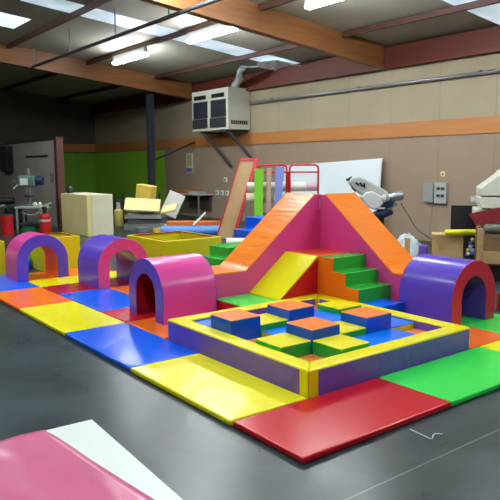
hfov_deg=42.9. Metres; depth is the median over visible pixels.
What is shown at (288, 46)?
trim
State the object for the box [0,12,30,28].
window
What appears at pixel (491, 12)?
window
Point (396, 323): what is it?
foam block
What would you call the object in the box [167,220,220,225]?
beam
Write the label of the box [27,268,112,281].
floor mat
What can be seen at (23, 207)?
bench
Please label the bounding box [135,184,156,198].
foam offcut
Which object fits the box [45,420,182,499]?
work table
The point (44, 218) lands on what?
fire extinguisher
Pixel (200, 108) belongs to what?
grille
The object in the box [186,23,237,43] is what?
fluorescent light
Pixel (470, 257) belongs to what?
bin
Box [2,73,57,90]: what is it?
beam
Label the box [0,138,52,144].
trim
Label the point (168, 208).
foam offcut
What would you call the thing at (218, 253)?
steps
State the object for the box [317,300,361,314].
foam block
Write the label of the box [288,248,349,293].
platform
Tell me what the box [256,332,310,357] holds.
foam block
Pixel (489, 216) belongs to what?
board
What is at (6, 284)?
floor mat
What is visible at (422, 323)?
pit border
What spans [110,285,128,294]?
floor mat
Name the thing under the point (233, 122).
vent
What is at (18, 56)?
beam
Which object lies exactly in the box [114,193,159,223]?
storage rack
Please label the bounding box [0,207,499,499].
floor
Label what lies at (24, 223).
shelf
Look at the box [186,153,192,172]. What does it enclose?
paper notice
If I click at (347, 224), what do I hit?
slide
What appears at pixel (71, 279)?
floor mat
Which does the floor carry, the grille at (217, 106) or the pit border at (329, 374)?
the pit border at (329, 374)
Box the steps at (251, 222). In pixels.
[234,215,265,237]
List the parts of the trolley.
rail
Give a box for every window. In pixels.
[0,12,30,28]
[20,0,298,63]
[443,0,499,24]
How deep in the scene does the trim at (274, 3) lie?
10.88 m
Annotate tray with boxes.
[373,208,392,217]
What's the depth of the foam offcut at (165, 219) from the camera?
15.41 m
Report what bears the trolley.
on the floor
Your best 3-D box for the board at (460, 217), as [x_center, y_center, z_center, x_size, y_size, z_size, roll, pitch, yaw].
[3.598,-0.322,10.741,0.420,0.859,0.130,2,8,15]
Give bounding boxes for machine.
[472,169,499,234]
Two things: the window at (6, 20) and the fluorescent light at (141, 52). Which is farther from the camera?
the fluorescent light at (141, 52)
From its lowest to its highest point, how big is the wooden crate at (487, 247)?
0.699 m
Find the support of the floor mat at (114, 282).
on the floor
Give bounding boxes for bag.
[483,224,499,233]
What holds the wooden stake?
on the floor
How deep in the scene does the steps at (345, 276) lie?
6.50 m
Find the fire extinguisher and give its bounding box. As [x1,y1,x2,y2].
[21,202,50,233]
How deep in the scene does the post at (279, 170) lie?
12.27 m
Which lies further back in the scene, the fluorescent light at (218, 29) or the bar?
the bar
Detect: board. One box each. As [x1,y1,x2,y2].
[217,157,258,238]
[283,158,382,211]
[450,205,475,256]
[469,207,499,234]
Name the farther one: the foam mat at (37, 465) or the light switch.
the light switch
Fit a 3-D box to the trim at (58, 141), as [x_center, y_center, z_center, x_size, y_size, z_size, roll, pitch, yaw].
[-4.762,-1.679,15.969,0.180,2.269,0.175,-6,9,-37]
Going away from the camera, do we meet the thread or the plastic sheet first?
the thread
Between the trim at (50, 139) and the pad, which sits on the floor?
the pad
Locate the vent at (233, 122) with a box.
[231,120,247,124]
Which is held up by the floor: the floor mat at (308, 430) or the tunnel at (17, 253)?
the floor mat at (308, 430)
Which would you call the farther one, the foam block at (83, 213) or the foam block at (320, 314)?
the foam block at (83, 213)
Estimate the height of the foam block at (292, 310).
0.324 m
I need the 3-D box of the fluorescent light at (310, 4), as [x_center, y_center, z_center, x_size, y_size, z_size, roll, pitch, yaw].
[1.408,-3.893,9.626,0.150,0.203,1.600,-6,9,-37]
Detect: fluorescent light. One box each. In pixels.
[112,47,147,64]
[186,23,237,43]
[305,0,340,9]
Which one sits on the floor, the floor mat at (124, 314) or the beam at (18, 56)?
the floor mat at (124, 314)
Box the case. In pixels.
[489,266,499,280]
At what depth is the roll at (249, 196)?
12.70 m
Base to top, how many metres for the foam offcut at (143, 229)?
0.130 m
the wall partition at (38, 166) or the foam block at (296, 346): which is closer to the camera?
the foam block at (296, 346)
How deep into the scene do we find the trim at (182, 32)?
14.07 m
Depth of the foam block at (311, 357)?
4.65 m
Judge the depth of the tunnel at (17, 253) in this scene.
8.59 m
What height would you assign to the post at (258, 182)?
1.479 m
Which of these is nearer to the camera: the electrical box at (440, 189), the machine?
the machine
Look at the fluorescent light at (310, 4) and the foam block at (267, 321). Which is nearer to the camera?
the foam block at (267, 321)
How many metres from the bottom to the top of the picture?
0.330 m
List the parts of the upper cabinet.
door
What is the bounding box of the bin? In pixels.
[464,254,474,259]
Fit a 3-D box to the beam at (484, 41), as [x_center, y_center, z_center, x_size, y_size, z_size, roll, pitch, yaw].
[2.976,-3.983,13.166,0.159,0.430,29.990,-6,9,-37]
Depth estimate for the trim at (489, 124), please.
14.59 m
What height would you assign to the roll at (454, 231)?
0.086 m
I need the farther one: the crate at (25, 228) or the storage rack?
the storage rack
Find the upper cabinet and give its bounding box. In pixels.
[0,146,13,171]
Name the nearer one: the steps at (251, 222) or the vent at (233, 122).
the steps at (251, 222)
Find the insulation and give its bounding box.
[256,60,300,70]
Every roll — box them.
[161,225,219,234]
[226,238,243,242]
[246,193,313,202]
[247,182,316,191]
[444,229,475,234]
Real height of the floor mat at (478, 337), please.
0.039 m
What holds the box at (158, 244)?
on the floor
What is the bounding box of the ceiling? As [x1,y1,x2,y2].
[0,0,498,102]
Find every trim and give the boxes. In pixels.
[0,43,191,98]
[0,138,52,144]
[0,143,94,151]
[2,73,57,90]
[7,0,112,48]
[53,137,64,228]
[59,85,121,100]
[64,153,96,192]
[86,21,217,64]
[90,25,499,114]
[95,116,499,151]
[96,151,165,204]
[154,44,299,78]
[259,0,296,10]
[342,0,499,37]
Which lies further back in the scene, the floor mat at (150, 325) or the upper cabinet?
the upper cabinet
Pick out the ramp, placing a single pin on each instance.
(294, 274)
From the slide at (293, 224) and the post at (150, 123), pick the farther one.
the post at (150, 123)
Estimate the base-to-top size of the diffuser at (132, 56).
0.080 m
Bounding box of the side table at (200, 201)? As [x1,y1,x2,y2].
[178,193,213,217]
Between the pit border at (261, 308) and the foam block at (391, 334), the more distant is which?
the pit border at (261, 308)
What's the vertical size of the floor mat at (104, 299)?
0.039 m
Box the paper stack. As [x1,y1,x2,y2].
[189,191,205,193]
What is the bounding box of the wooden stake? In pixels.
[404,238,409,253]
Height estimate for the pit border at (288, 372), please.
0.216 m
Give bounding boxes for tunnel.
[5,232,68,281]
[78,234,147,288]
[129,253,216,324]
[399,254,494,324]
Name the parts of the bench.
leg, leg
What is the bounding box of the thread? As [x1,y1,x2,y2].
[410,429,442,438]
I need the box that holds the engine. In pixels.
[346,176,403,224]
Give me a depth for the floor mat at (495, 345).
5.29 m
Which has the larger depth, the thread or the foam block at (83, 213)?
the foam block at (83, 213)
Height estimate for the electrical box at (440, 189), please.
1.140 m
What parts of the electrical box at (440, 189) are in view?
door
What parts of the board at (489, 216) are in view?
panel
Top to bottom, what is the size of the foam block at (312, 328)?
0.324 m
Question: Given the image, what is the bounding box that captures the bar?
[25,155,47,157]
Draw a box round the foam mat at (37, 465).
[0,430,154,499]
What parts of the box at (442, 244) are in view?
lid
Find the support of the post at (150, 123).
attached to the wall at (477, 95)
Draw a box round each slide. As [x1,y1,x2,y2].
[211,193,320,297]
[320,193,412,300]
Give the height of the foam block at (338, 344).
0.244 m
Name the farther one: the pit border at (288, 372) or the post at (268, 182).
the post at (268, 182)
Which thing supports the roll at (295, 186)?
on the roll at (249, 196)
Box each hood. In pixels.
[348,176,390,197]
[476,169,499,195]
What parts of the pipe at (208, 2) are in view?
rod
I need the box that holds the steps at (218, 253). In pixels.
[203,242,240,265]
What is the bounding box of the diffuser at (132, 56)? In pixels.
[112,53,147,64]
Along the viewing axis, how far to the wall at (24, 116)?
23.82 m
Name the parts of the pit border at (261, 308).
panel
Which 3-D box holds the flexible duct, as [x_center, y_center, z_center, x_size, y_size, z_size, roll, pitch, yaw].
[-0.239,-4.441,16.325,0.339,0.468,1.545,-3,8,-18]
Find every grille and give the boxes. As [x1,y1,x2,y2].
[193,101,207,119]
[210,99,225,117]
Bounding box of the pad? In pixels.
[418,244,427,254]
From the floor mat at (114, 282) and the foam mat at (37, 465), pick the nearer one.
the foam mat at (37, 465)
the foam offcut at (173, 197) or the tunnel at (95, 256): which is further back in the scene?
the foam offcut at (173, 197)
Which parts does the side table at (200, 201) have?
leg, panel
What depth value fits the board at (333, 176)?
14.60 m
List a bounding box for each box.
[0,240,5,274]
[30,232,79,270]
[127,231,220,257]
[423,182,448,238]
[432,232,463,257]
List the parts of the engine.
panel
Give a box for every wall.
[0,88,96,180]
[94,52,499,240]
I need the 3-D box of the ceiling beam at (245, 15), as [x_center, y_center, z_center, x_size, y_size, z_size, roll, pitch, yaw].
[-3.928,-4.177,8.117,16.830,2.197,0.180,-6,9,-37]
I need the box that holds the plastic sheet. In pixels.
[397,232,419,257]
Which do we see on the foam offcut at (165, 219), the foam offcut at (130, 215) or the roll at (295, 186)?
the foam offcut at (130, 215)
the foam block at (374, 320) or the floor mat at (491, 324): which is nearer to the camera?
the foam block at (374, 320)
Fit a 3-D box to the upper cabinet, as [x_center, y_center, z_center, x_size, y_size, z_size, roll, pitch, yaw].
[-7.195,-2.685,18.803,0.180,0.750,0.700,-6,9,-37]
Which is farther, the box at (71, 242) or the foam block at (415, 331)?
the box at (71, 242)
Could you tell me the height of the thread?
0.006 m
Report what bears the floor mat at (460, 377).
on the floor
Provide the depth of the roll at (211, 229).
14.13 m
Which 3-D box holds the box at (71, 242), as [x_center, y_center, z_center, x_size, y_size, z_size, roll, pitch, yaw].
[-3.022,0.016,9.822,0.580,0.503,0.650,-6,9,-37]
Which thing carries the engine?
on the floor
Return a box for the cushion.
[176,189,197,192]
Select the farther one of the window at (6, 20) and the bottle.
the bottle
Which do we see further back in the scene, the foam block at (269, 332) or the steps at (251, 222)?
the steps at (251, 222)
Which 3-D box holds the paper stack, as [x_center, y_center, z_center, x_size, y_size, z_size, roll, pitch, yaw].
[-1.568,-1.719,19.033,0.400,0.068,0.350,6,10,41]
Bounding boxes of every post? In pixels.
[146,94,194,185]
[254,169,262,215]
[266,168,270,214]
[274,167,283,205]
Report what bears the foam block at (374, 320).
on the floor
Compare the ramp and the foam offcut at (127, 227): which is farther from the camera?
the foam offcut at (127, 227)
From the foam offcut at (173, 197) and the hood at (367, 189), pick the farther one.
the foam offcut at (173, 197)
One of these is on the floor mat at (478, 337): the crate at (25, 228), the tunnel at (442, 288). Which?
the tunnel at (442, 288)
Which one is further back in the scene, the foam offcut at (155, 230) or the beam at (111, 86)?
the beam at (111, 86)
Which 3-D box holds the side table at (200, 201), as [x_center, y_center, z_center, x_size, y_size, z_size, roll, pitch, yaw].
[-1.744,-1.366,19.387,0.540,0.719,1.500,-6,9,-37]
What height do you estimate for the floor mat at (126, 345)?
0.039 m
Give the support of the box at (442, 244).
on the floor
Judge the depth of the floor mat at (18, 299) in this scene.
7.33 m
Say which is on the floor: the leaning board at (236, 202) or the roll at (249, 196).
the leaning board at (236, 202)
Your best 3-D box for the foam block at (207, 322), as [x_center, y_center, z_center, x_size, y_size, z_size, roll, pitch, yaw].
[-0.304,0.726,5.522,0.298,0.193,0.298,-6,9,-37]
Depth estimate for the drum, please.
14.45 m
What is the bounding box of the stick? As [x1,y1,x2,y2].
[192,212,205,225]
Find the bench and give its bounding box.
[14,205,48,232]
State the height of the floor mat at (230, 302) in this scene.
0.202 m
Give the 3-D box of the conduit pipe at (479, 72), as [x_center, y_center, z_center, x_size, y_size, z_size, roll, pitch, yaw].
[5.179,-3.098,10.448,0.104,0.095,16.850,-6,9,-37]
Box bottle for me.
[66,183,72,192]
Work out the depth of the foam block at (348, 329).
5.09 m
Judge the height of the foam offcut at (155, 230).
0.100 m
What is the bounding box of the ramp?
[249,251,317,299]
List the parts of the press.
plate, motor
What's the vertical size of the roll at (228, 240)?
0.159 m
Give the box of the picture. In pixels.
[187,155,191,165]
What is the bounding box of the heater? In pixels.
[192,87,257,167]
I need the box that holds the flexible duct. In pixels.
[231,65,255,87]
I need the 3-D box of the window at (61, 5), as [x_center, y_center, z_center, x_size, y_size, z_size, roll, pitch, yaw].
[-1.560,-4.660,13.731,6.446,0.744,0.746,-6,9,-37]
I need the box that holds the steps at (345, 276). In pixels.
[318,252,390,302]
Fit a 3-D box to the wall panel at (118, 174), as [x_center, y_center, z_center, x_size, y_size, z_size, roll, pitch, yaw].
[-4.456,-2.653,23.212,0.014,1.800,5.380,-6,9,-37]
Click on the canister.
(118, 213)
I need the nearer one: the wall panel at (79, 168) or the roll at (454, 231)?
the roll at (454, 231)
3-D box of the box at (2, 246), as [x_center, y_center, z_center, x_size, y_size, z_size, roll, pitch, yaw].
[-4.144,0.115,9.123,0.980,0.503,0.900,-6,9,-37]
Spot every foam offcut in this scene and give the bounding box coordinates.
[124,197,160,212]
[124,213,165,218]
[124,222,166,230]
[128,216,167,223]
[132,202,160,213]
[134,226,148,232]
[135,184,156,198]
[153,228,160,232]
[160,203,177,213]
[163,190,184,218]
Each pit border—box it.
[168,320,309,398]
[169,294,317,321]
[309,327,469,397]
[318,294,466,330]
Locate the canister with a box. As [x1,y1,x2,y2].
[114,202,123,226]
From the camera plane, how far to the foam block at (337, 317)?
5.64 m
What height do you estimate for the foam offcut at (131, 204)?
0.353 m
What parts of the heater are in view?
casing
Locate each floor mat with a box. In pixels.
[0,274,38,291]
[0,287,71,311]
[19,301,124,335]
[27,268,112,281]
[28,271,117,287]
[42,278,128,294]
[59,288,129,312]
[65,323,196,371]
[102,308,155,322]
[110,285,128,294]
[127,317,167,339]
[131,353,305,425]
[234,378,450,463]
[379,347,499,405]
[461,314,499,332]
[462,325,499,348]
[480,340,499,351]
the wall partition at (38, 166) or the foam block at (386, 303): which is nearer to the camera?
the foam block at (386, 303)
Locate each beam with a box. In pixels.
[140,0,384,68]
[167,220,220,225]
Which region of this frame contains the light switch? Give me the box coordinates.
[470,196,475,201]
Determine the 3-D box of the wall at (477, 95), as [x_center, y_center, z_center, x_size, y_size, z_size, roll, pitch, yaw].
[3.125,-2.368,13.495,0.200,4.200,30.000,-6,9,-37]
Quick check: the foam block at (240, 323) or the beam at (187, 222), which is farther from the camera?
the beam at (187, 222)
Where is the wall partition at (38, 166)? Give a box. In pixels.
[0,140,56,226]
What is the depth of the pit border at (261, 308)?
6.00 m
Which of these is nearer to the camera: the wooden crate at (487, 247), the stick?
the wooden crate at (487, 247)
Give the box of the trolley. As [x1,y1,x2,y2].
[255,164,318,213]
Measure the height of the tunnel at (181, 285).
0.600 m
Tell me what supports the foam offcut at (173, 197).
on the foam offcut at (165, 219)
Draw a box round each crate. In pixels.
[22,225,39,232]
[475,226,499,265]
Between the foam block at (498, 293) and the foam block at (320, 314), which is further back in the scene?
the foam block at (498, 293)
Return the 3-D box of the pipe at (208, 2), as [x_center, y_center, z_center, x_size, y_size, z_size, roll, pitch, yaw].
[-2.890,-4.365,12.546,0.069,0.545,8.250,-6,9,-37]
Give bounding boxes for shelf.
[18,222,39,224]
[115,196,158,198]
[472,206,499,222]
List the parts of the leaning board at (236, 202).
rail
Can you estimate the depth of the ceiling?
13.80 m
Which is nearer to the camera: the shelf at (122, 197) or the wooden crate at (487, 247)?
the wooden crate at (487, 247)
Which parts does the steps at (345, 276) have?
panel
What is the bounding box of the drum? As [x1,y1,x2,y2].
[0,214,13,234]
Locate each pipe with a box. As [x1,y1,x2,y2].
[31,0,220,67]
[250,69,499,103]
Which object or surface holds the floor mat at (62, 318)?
on the floor
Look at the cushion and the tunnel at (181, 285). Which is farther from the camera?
the cushion
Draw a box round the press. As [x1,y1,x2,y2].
[13,169,43,205]
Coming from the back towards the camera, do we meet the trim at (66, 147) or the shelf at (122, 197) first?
the trim at (66, 147)
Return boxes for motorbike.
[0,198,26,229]
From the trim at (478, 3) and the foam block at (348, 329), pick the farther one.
the trim at (478, 3)
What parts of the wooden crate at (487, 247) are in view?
post, post, panel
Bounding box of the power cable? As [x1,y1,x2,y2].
[401,203,431,239]
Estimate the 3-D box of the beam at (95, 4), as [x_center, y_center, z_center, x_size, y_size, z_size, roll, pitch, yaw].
[-3.769,-4.668,12.912,0.070,0.103,7.240,-6,9,-37]
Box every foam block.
[61,192,113,236]
[196,319,210,326]
[211,309,259,339]
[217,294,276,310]
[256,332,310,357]
[258,313,287,336]
[262,326,285,336]
[267,300,313,321]
[286,317,339,353]
[298,354,322,363]
[313,334,368,357]
[314,309,337,318]
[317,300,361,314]
[322,315,340,321]
[336,321,365,336]
[341,306,390,333]
[353,328,415,345]
[362,298,404,312]
[391,317,413,330]
[406,328,426,333]
[497,292,499,309]
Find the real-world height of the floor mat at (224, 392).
0.039 m

